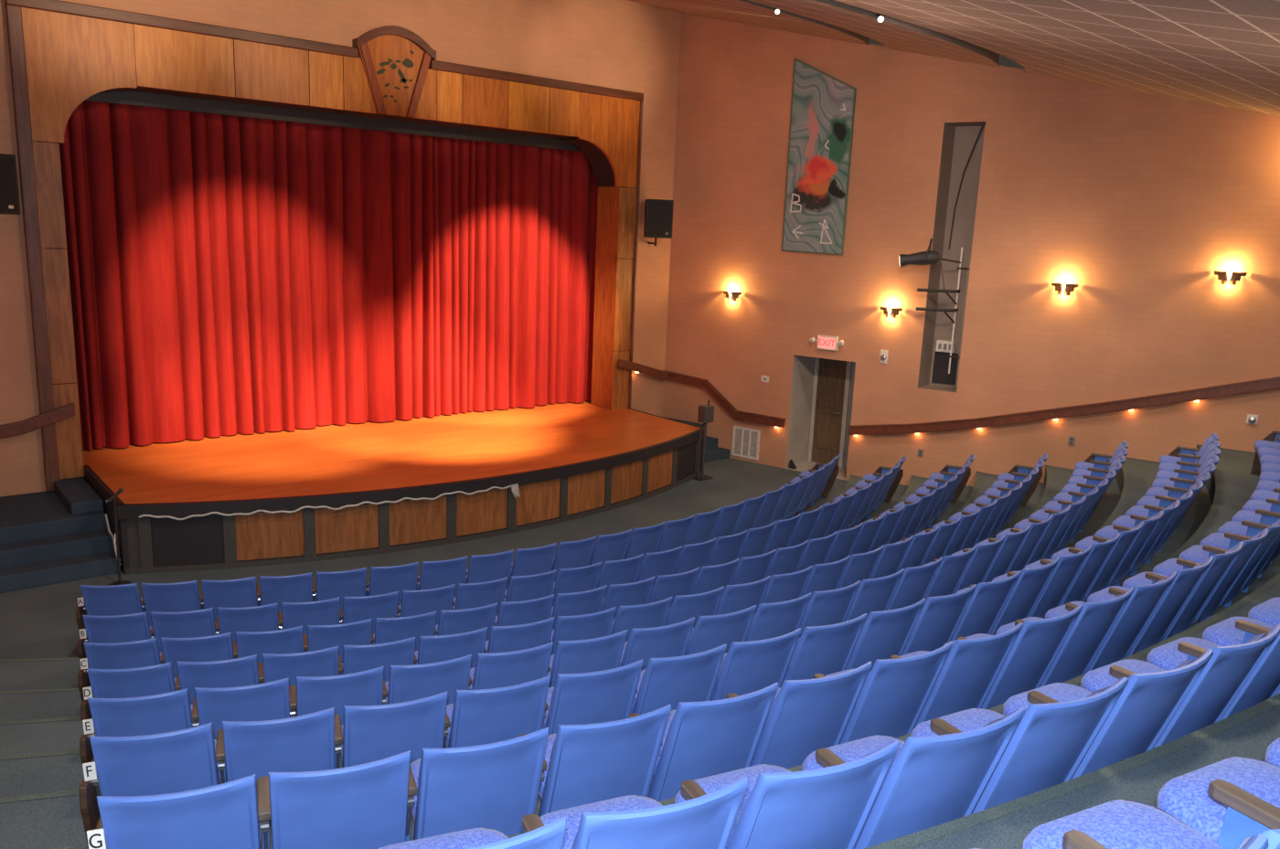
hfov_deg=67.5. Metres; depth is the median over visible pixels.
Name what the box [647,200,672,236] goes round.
grille
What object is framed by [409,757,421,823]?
seat cushion
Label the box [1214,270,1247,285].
wall sconce
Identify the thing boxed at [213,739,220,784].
seat cushion
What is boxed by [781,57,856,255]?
abstract painting
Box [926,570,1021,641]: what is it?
seat
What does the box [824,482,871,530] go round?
seat
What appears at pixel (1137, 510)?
seat cushion
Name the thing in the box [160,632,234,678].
seat
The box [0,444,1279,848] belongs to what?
floor
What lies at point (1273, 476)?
seat
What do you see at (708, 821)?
seat
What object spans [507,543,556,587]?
seat
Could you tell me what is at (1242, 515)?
seat cushion
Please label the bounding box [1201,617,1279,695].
seat
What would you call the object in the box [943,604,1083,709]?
seat
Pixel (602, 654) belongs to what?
seat
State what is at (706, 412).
stand
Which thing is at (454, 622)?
seat
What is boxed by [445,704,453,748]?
seat cushion
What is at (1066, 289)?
wall sconce
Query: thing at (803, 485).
seat
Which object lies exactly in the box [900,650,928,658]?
seat cushion
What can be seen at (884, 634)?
seat
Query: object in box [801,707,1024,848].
seat
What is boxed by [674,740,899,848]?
seat
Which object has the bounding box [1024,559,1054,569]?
seat cushion
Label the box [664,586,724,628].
seat
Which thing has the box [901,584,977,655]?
seat
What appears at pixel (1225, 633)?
seat cushion
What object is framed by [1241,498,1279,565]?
seat
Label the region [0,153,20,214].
loudspeaker
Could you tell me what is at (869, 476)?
seat cushion
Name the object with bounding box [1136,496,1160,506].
seat cushion
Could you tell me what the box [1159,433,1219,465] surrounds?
seat
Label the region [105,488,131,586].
microphone stand
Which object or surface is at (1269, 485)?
seat
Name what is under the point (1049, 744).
seat
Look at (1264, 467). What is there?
seat
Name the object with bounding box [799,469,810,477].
seat cushion
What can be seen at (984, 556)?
seat
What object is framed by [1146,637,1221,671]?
seat cushion
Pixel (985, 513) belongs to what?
seat
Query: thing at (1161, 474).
seat cushion
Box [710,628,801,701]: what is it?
seat
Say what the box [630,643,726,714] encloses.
seat
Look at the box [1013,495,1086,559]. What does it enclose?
seat
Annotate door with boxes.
[811,358,847,466]
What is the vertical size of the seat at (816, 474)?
0.850 m
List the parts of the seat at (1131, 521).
armrest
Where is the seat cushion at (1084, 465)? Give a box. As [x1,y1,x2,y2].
[1074,461,1106,469]
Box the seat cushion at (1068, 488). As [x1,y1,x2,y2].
[1060,484,1080,492]
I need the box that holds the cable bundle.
[511,483,520,498]
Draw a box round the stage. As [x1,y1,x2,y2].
[82,400,703,575]
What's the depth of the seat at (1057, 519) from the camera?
9.97 m
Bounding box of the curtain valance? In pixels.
[85,90,581,151]
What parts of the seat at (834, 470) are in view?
panel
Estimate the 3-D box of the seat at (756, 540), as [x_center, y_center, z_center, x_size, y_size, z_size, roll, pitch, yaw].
[1.265,1.591,11.837,0.549,0.850,0.640,-9,16,-44]
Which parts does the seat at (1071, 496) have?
armrest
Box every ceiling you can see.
[627,0,1279,116]
[737,0,869,44]
[815,0,1024,71]
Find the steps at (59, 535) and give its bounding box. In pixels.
[0,477,117,593]
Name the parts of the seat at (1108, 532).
armrest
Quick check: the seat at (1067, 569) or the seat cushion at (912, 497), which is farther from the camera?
the seat cushion at (912, 497)
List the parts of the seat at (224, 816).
row plate, armrest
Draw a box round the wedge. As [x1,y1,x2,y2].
[788,459,797,469]
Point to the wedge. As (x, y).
(792, 465)
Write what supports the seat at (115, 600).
on the floor
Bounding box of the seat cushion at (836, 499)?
[832,494,843,501]
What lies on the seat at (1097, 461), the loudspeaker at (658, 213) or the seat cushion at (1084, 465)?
the seat cushion at (1084, 465)
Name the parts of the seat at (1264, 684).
armrest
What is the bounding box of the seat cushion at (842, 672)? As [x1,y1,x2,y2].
[812,669,870,679]
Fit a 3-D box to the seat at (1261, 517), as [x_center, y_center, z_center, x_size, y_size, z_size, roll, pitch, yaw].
[5.726,0.923,8.643,0.640,0.850,0.549,12,15,40]
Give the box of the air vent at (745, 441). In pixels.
[731,426,760,459]
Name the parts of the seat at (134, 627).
panel, row plate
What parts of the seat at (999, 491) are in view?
armrest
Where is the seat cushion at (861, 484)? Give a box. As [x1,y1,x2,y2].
[853,480,867,488]
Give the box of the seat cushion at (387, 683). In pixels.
[384,681,388,704]
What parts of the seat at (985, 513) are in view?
armrest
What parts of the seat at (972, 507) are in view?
armrest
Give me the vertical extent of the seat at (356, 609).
0.850 m
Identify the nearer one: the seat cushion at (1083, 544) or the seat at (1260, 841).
the seat at (1260, 841)
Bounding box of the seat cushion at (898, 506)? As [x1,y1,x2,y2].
[893,501,905,510]
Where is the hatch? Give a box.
[931,352,958,384]
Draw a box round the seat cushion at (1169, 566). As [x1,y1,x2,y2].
[1152,558,1190,576]
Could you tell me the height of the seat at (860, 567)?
0.850 m
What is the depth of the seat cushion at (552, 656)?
6.75 m
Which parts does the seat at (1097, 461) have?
panel, armrest, armrest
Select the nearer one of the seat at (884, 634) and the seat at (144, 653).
the seat at (884, 634)
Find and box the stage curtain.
[36,100,597,450]
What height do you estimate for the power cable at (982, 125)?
2.056 m
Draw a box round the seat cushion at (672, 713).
[653,709,676,775]
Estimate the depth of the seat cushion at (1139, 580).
6.89 m
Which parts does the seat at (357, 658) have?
armrest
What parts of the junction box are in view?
plate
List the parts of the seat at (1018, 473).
armrest, armrest, panel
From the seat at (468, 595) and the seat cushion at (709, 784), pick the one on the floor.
the seat at (468, 595)
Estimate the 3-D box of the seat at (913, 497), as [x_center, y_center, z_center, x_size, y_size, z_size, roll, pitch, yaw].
[4.133,1.133,13.671,0.640,0.850,0.549,9,13,30]
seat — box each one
[75,583,144,631]
[77,611,151,662]
[77,638,161,702]
[78,723,220,843]
[79,688,193,764]
[80,661,176,726]
[86,774,261,848]
[140,580,202,627]
[150,608,216,652]
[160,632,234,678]
[175,654,259,704]
[192,677,290,740]
[200,576,257,623]
[215,602,278,644]
[215,707,334,788]
[233,626,303,663]
[256,572,312,629]
[256,750,410,848]
[257,646,338,716]
[277,597,340,650]
[288,666,383,756]
[303,618,372,663]
[312,567,366,613]
[334,691,447,768]
[338,637,415,682]
[339,591,398,634]
[365,562,418,606]
[371,610,436,651]
[378,817,566,848]
[382,654,471,705]
[397,584,455,625]
[405,726,548,842]
[414,627,487,668]
[416,555,468,597]
[434,602,497,640]
[442,675,550,748]
[452,576,507,616]
[464,549,513,589]
[468,642,553,690]
[484,617,554,653]
[494,594,554,626]
[503,569,556,602]
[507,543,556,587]
[518,704,671,817]
[522,777,748,848]
[541,659,643,735]
[547,629,627,687]
[549,607,616,655]
[550,535,596,582]
[550,586,607,629]
[552,562,602,607]
[588,529,632,573]
[596,554,643,597]
[601,576,655,618]
[609,597,672,641]
[618,617,695,670]
[624,522,665,562]
[629,682,778,801]
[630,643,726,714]
[636,545,682,584]
[648,567,699,607]
[656,514,695,552]
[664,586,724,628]
[673,537,716,574]
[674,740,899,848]
[684,605,757,655]
[685,507,722,544]
[691,558,739,595]
[707,529,747,565]
[710,500,746,541]
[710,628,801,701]
[715,576,770,615]
[726,661,872,768]
[731,549,776,585]
[733,492,767,534]
[737,521,776,562]
[745,592,811,641]
[753,485,785,528]
[761,565,812,604]
[764,513,800,554]
[766,540,809,580]
[769,479,800,524]
[774,471,813,520]
[778,465,824,520]
[780,613,867,687]
[787,505,822,547]
[789,458,833,512]
[796,531,837,572]
[799,452,841,505]
[799,580,861,638]
[801,555,851,598]
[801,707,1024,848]
[808,498,841,540]
[811,490,857,536]
[812,641,952,744]
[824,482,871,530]
[824,522,863,564]
[832,475,883,529]
[837,545,884,588]
[844,469,892,525]
[844,568,904,621]
[844,598,926,671]
[849,513,885,555]
[851,505,905,552]
[853,461,900,518]
[862,455,906,511]
[865,497,921,543]
[870,535,913,578]
[877,525,939,572]
[878,489,936,540]
[886,557,942,610]
[890,622,1023,728]
[893,481,947,534]
[896,516,961,565]
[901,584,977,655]
[905,474,957,532]
[910,677,1128,814]
[914,467,964,528]
[916,508,981,556]
[922,460,970,519]
[923,535,1005,594]
[924,545,976,598]
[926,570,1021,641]
[928,453,975,511]
[932,499,997,551]
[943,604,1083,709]
[949,490,1011,546]
[950,524,1031,582]
[956,557,1059,635]
[962,482,1022,539]
[970,833,1268,848]
[973,474,1032,538]
[975,514,1052,573]
[983,467,1038,532]
[991,459,1044,522]
[991,544,1092,618]
[995,504,1070,565]
[996,453,1047,514]
[996,587,1134,687]
[1002,649,1213,779]
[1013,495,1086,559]
[1022,800,1279,848]
[1024,533,1120,606]
[1029,487,1098,559]
[1042,478,1108,551]
[1045,571,1177,672]
[1050,521,1144,601]
[1052,469,1116,542]
[1060,462,1121,532]
[1066,455,1125,522]
[1071,448,1128,481]
[1074,440,1128,474]
[1074,510,1163,587]
[1080,624,1279,747]
[1087,555,1213,656]
[1094,500,1180,586]
[1111,490,1193,575]
[1122,542,1243,640]
[1125,480,1203,564]
[1136,471,1210,552]
[1144,463,1215,541]
[1146,629,1279,720]
[1151,455,1219,490]
[1152,528,1268,623]
[1155,447,1220,480]
[1156,757,1279,848]
[1158,439,1220,472]
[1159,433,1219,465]
[1178,520,1279,622]
[1199,519,1279,607]
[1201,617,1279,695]
[1216,520,1279,593]
[1231,509,1279,578]
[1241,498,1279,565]
[1248,597,1279,626]
[1249,488,1279,501]
[1250,430,1279,475]
[1255,479,1279,491]
[1257,447,1279,459]
[1258,471,1279,482]
[1259,455,1279,465]
[1260,463,1279,473]
[1264,737,1279,767]
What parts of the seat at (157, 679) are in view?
panel, row plate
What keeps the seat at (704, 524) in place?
on the floor
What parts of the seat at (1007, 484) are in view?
armrest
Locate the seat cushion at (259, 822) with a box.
[258,821,261,848]
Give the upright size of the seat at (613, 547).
0.850 m
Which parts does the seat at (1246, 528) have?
armrest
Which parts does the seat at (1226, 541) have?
armrest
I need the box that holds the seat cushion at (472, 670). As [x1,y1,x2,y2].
[469,667,475,690]
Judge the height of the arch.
6.750 m
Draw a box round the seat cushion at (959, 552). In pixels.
[950,548,971,555]
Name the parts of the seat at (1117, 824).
armrest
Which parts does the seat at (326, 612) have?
armrest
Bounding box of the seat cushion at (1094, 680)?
[1080,659,1166,693]
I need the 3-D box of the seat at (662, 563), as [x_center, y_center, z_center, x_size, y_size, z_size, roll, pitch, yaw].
[0.070,1.747,10.822,0.549,0.850,0.640,-6,14,-37]
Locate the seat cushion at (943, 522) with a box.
[932,520,954,529]
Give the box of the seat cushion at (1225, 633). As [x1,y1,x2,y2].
[1201,617,1274,646]
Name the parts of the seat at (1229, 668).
armrest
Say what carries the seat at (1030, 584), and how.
on the floor
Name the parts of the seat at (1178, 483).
armrest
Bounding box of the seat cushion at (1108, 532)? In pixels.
[1094,525,1118,539]
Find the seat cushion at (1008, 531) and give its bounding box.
[995,528,1021,539]
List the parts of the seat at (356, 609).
armrest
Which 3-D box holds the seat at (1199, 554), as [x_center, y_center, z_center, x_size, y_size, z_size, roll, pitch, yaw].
[4.610,1.108,7.503,0.549,0.850,0.640,-8,16,-43]
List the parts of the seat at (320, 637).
armrest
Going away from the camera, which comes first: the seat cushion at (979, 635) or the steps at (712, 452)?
the seat cushion at (979, 635)
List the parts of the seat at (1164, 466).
armrest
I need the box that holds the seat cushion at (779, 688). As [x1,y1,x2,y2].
[738,687,780,713]
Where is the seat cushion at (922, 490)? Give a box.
[914,486,929,494]
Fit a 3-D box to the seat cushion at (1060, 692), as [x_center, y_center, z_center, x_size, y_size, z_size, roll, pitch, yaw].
[1.811,1.230,4.032,0.492,0.125,0.400,-4,13,-30]
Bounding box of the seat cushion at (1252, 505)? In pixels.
[1241,500,1271,511]
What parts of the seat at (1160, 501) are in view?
armrest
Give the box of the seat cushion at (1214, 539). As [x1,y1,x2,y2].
[1199,533,1230,550]
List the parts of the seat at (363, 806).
armrest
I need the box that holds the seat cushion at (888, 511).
[878,510,891,517]
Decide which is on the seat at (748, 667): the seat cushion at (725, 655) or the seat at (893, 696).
the seat cushion at (725, 655)
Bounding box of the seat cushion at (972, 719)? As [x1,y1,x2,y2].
[910,708,1005,736]
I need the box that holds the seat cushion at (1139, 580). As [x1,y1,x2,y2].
[1122,572,1168,588]
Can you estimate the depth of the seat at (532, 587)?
9.70 m
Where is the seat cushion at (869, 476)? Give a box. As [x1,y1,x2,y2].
[862,473,875,480]
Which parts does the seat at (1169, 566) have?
armrest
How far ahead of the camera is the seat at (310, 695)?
5.74 m
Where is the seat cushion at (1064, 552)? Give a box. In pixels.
[1050,547,1084,560]
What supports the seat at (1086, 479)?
on the floor
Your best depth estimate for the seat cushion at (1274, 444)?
12.13 m
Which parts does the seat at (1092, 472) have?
armrest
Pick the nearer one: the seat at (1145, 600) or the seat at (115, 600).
the seat at (1145, 600)
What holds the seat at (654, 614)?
on the floor
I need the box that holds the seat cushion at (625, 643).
[618,641,627,667]
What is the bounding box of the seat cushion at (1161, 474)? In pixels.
[1155,470,1194,479]
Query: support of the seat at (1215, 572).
on the floor
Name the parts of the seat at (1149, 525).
armrest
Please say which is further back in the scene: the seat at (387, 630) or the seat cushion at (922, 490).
the seat cushion at (922, 490)
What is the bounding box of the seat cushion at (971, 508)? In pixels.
[962,503,979,512]
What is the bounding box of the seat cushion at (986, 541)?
[975,538,999,546]
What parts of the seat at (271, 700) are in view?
armrest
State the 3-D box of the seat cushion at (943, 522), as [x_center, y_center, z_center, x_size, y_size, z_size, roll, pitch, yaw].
[3.773,1.262,11.523,0.400,0.125,0.492,12,15,38]
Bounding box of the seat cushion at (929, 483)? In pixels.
[922,480,938,487]
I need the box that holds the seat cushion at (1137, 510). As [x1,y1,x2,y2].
[1125,505,1149,517]
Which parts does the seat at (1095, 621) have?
armrest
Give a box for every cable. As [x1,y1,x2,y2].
[105,514,120,565]
[138,485,511,520]
[948,125,983,249]
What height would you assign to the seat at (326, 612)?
0.850 m
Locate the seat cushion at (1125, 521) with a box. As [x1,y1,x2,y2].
[1111,515,1135,528]
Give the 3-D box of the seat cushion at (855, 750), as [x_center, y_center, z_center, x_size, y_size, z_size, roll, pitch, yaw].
[0.872,1.294,3.518,0.492,0.125,0.400,-4,13,-27]
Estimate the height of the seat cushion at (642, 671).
0.125 m
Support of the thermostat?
attached to the wall at (1134, 199)
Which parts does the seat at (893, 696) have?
armrest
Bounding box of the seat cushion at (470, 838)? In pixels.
[378,828,508,848]
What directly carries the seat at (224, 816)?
on the floor
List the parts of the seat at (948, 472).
armrest, armrest, panel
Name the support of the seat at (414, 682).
on the floor
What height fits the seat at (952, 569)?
0.850 m
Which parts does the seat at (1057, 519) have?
armrest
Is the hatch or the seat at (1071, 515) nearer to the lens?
the seat at (1071, 515)
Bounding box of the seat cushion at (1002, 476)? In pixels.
[996,472,1013,480]
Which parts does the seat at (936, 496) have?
armrest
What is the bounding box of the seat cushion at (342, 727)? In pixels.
[340,724,343,766]
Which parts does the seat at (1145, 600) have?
armrest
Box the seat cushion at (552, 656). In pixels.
[548,654,554,675]
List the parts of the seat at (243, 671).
armrest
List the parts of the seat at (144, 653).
row plate, panel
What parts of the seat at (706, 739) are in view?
armrest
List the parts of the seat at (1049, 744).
armrest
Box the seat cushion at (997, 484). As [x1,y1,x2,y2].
[991,480,1008,488]
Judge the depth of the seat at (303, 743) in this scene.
4.60 m
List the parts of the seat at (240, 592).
armrest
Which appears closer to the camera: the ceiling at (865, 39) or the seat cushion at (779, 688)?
the seat cushion at (779, 688)
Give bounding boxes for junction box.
[935,340,956,352]
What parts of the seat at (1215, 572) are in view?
armrest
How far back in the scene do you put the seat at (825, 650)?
5.99 m
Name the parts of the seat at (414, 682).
armrest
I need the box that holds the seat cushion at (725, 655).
[716,652,727,678]
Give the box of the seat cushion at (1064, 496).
[1052,492,1072,501]
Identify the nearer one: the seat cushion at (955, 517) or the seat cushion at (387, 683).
the seat cushion at (387, 683)
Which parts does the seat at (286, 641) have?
armrest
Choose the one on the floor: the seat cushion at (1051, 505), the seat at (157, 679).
the seat at (157, 679)
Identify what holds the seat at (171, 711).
on the floor
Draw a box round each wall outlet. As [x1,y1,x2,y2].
[917,448,923,457]
[1067,437,1075,446]
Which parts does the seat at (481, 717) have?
armrest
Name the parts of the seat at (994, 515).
armrest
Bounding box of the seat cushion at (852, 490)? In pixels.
[844,487,856,494]
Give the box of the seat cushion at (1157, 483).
[1151,479,1191,490]
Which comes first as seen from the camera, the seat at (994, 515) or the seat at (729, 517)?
the seat at (994, 515)
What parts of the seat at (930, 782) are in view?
armrest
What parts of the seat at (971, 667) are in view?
armrest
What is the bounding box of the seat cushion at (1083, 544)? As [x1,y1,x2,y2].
[1074,536,1098,550]
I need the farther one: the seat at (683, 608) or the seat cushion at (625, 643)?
the seat at (683, 608)
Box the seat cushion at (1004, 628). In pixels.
[996,617,1045,634]
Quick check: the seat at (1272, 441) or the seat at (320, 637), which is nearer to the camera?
the seat at (320, 637)
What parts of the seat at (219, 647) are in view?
armrest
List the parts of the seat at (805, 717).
armrest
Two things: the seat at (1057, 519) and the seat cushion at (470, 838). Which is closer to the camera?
the seat cushion at (470, 838)
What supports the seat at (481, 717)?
on the floor
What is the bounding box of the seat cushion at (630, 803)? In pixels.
[539,795,662,848]
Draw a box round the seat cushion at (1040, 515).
[1029,509,1048,521]
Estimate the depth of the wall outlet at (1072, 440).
15.41 m
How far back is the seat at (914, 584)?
8.12 m
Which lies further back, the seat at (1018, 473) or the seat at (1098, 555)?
the seat at (1018, 473)
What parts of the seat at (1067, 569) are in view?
armrest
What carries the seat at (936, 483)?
on the floor
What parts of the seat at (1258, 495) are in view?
armrest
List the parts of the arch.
trim, post panel, post panel, post panel, corner panel, trim, header panel, header panel, header panel, keystone trim, header panel, keystone trim, keystone trim, header panel, header panel, header panel, trim, header panel, corner panel, post panel, post panel, post panel, trim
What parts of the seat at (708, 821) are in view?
armrest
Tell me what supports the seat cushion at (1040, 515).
on the seat at (1040, 515)
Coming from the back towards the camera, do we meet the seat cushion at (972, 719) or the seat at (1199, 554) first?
the seat at (1199, 554)
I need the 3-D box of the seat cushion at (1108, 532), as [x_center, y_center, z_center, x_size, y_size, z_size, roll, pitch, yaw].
[4.687,1.093,9.320,0.400,0.125,0.492,13,15,41]
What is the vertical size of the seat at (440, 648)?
0.850 m
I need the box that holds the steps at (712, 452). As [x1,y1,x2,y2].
[662,416,730,461]
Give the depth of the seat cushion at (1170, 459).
12.68 m
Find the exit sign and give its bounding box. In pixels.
[809,334,843,351]
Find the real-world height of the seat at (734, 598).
0.850 m
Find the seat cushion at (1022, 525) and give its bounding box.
[1013,519,1033,530]
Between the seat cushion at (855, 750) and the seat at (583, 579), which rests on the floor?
the seat at (583, 579)
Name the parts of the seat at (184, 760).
row plate, panel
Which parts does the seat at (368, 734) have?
armrest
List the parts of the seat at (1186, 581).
armrest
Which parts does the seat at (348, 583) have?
armrest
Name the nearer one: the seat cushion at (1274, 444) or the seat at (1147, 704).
the seat at (1147, 704)
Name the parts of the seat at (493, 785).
armrest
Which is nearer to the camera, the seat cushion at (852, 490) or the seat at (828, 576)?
the seat at (828, 576)
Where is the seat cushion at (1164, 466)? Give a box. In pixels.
[1158,462,1180,472]
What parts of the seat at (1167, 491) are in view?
armrest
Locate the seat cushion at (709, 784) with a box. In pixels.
[674,764,792,848]
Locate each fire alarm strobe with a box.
[879,350,888,363]
[1246,414,1258,425]
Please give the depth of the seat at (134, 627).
8.32 m
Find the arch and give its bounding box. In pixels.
[4,0,643,490]
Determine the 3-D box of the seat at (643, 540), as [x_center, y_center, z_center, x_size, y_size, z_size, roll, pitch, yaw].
[-0.083,1.612,12.084,0.549,0.850,0.640,-7,15,-40]
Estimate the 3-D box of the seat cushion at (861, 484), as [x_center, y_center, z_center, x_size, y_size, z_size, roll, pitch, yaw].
[3.644,0.990,15.233,0.400,0.125,0.492,8,13,26]
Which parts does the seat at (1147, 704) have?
armrest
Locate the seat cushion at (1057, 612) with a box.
[1045,601,1087,618]
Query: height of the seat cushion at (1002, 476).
0.125 m
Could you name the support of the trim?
attached to the wall at (1134, 199)
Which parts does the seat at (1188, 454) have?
panel, armrest, armrest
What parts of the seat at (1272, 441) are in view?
armrest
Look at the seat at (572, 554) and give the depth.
11.21 m
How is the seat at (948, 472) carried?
on the floor
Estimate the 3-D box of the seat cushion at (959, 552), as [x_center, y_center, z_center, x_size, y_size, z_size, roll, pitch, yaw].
[3.332,1.341,9.489,0.492,0.125,0.400,-9,16,-44]
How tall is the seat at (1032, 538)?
0.850 m
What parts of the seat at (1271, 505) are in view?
armrest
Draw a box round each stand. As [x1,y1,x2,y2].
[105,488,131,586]
[693,399,714,480]
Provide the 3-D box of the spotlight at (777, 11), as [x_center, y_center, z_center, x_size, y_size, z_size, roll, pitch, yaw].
[1.733,-5.234,12.014,0.102,0.202,0.205,3,11,1]
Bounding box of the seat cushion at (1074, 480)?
[1066,476,1087,485]
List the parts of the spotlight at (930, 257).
spotlight arm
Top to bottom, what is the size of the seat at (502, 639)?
0.850 m
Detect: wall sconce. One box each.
[723,290,741,301]
[880,306,902,318]
[1051,282,1078,295]
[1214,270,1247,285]
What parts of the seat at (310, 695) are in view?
armrest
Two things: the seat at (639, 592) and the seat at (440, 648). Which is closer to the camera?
the seat at (440, 648)
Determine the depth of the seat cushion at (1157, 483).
11.30 m
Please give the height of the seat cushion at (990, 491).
0.125 m
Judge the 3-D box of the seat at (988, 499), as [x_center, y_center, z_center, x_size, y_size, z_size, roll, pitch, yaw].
[4.782,1.083,12.681,0.640,0.850,0.549,10,14,32]
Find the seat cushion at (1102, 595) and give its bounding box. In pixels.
[1087,586,1129,602]
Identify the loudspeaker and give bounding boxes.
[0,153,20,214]
[643,199,673,245]
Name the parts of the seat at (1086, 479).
armrest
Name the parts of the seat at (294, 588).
armrest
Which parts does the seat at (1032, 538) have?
armrest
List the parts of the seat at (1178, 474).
armrest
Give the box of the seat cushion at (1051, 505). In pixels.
[1042,501,1061,511]
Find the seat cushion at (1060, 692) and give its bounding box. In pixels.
[1002,682,1092,715]
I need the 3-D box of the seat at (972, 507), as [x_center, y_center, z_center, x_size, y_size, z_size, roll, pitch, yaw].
[4.486,1.157,12.254,0.640,0.850,0.549,10,14,34]
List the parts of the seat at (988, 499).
armrest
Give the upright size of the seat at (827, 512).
0.850 m
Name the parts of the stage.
post, panel, post, panel, post, panel, post, edge trim, panel, post, panel, post, panel, post, panel, post, panel, post, panel, post, panel, post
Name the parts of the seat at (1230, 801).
armrest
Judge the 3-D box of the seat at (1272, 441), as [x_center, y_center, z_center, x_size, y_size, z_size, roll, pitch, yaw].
[8.168,0.318,12.136,0.640,0.850,0.613,8,13,27]
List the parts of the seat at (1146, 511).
armrest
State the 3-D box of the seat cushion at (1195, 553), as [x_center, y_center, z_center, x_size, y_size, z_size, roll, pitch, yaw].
[4.547,1.072,7.602,0.492,0.125,0.400,-8,16,-43]
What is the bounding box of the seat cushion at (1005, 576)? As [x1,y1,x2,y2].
[991,571,1017,582]
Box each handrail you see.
[0,403,74,438]
[618,359,786,428]
[848,376,1279,437]
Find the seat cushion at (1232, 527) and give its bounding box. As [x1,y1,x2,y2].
[1216,521,1247,536]
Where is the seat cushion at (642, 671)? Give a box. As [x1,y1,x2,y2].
[630,670,645,714]
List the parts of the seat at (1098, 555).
armrest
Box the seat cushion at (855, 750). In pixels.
[801,735,905,771]
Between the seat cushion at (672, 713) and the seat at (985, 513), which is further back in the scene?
the seat at (985, 513)
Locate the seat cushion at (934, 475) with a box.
[928,472,944,479]
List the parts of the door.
panel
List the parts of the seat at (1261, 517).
armrest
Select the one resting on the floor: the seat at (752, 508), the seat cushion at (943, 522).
the seat at (752, 508)
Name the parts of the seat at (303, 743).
armrest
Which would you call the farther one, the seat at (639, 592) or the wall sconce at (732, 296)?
the wall sconce at (732, 296)
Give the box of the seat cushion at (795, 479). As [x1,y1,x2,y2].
[789,477,799,482]
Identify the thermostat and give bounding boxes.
[761,375,768,383]
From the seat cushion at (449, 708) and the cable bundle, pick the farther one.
the cable bundle
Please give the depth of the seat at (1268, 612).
5.20 m
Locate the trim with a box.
[807,357,852,467]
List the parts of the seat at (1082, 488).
armrest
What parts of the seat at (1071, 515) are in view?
armrest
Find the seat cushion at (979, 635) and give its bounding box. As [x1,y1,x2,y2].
[943,633,991,645]
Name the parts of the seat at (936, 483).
armrest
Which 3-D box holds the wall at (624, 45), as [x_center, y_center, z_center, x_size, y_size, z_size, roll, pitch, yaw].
[-4.040,-3.215,15.545,12.082,8.600,0.001,-7,15,-39]
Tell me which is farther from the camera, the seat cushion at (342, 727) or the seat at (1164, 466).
the seat at (1164, 466)
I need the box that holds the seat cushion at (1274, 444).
[1253,440,1279,450]
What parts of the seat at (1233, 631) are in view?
armrest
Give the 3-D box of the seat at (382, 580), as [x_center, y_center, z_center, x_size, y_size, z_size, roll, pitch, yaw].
[-2.736,1.841,10.404,0.549,0.850,0.640,-3,13,-25]
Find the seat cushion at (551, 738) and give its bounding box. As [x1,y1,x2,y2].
[538,733,556,799]
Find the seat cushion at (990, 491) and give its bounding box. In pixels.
[983,488,1000,496]
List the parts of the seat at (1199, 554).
armrest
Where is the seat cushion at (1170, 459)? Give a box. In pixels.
[1159,455,1181,465]
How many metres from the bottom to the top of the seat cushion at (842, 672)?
0.125 m
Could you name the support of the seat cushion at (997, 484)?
on the seat at (1007, 484)
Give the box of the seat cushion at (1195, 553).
[1178,545,1209,564]
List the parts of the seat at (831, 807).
armrest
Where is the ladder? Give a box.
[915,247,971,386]
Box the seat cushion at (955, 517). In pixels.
[949,512,963,521]
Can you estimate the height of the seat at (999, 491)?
0.850 m
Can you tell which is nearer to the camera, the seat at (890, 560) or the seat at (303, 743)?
the seat at (303, 743)
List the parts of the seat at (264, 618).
armrest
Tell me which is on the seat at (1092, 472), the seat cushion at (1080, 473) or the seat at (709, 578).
the seat cushion at (1080, 473)
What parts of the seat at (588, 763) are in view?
armrest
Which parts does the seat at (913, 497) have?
armrest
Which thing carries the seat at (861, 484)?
on the floor
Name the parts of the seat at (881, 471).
armrest, armrest, panel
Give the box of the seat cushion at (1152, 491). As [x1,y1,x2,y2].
[1144,487,1168,497]
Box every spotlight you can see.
[773,7,780,14]
[874,12,884,22]
[899,238,960,289]
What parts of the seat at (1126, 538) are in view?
armrest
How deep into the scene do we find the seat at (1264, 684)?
4.35 m
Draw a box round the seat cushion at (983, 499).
[973,495,991,504]
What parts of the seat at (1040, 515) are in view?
armrest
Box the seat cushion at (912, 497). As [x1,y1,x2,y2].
[905,493,919,502]
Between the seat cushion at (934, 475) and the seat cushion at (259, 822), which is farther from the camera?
the seat cushion at (934, 475)
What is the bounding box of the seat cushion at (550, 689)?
[542,686,554,729]
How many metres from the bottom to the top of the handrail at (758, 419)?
1.127 m
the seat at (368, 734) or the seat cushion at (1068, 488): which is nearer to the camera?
the seat at (368, 734)
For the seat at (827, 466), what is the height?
0.850 m
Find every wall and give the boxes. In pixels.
[0,0,681,496]
[662,12,1279,486]
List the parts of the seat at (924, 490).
armrest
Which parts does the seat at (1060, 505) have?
armrest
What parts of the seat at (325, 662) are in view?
armrest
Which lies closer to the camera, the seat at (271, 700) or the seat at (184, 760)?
the seat at (184, 760)
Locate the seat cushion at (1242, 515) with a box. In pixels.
[1231,510,1261,522]
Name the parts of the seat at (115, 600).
row plate, panel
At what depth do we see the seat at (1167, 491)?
10.73 m
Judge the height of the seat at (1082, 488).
0.850 m
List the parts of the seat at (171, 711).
panel, row plate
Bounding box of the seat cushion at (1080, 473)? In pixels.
[1071,469,1105,478]

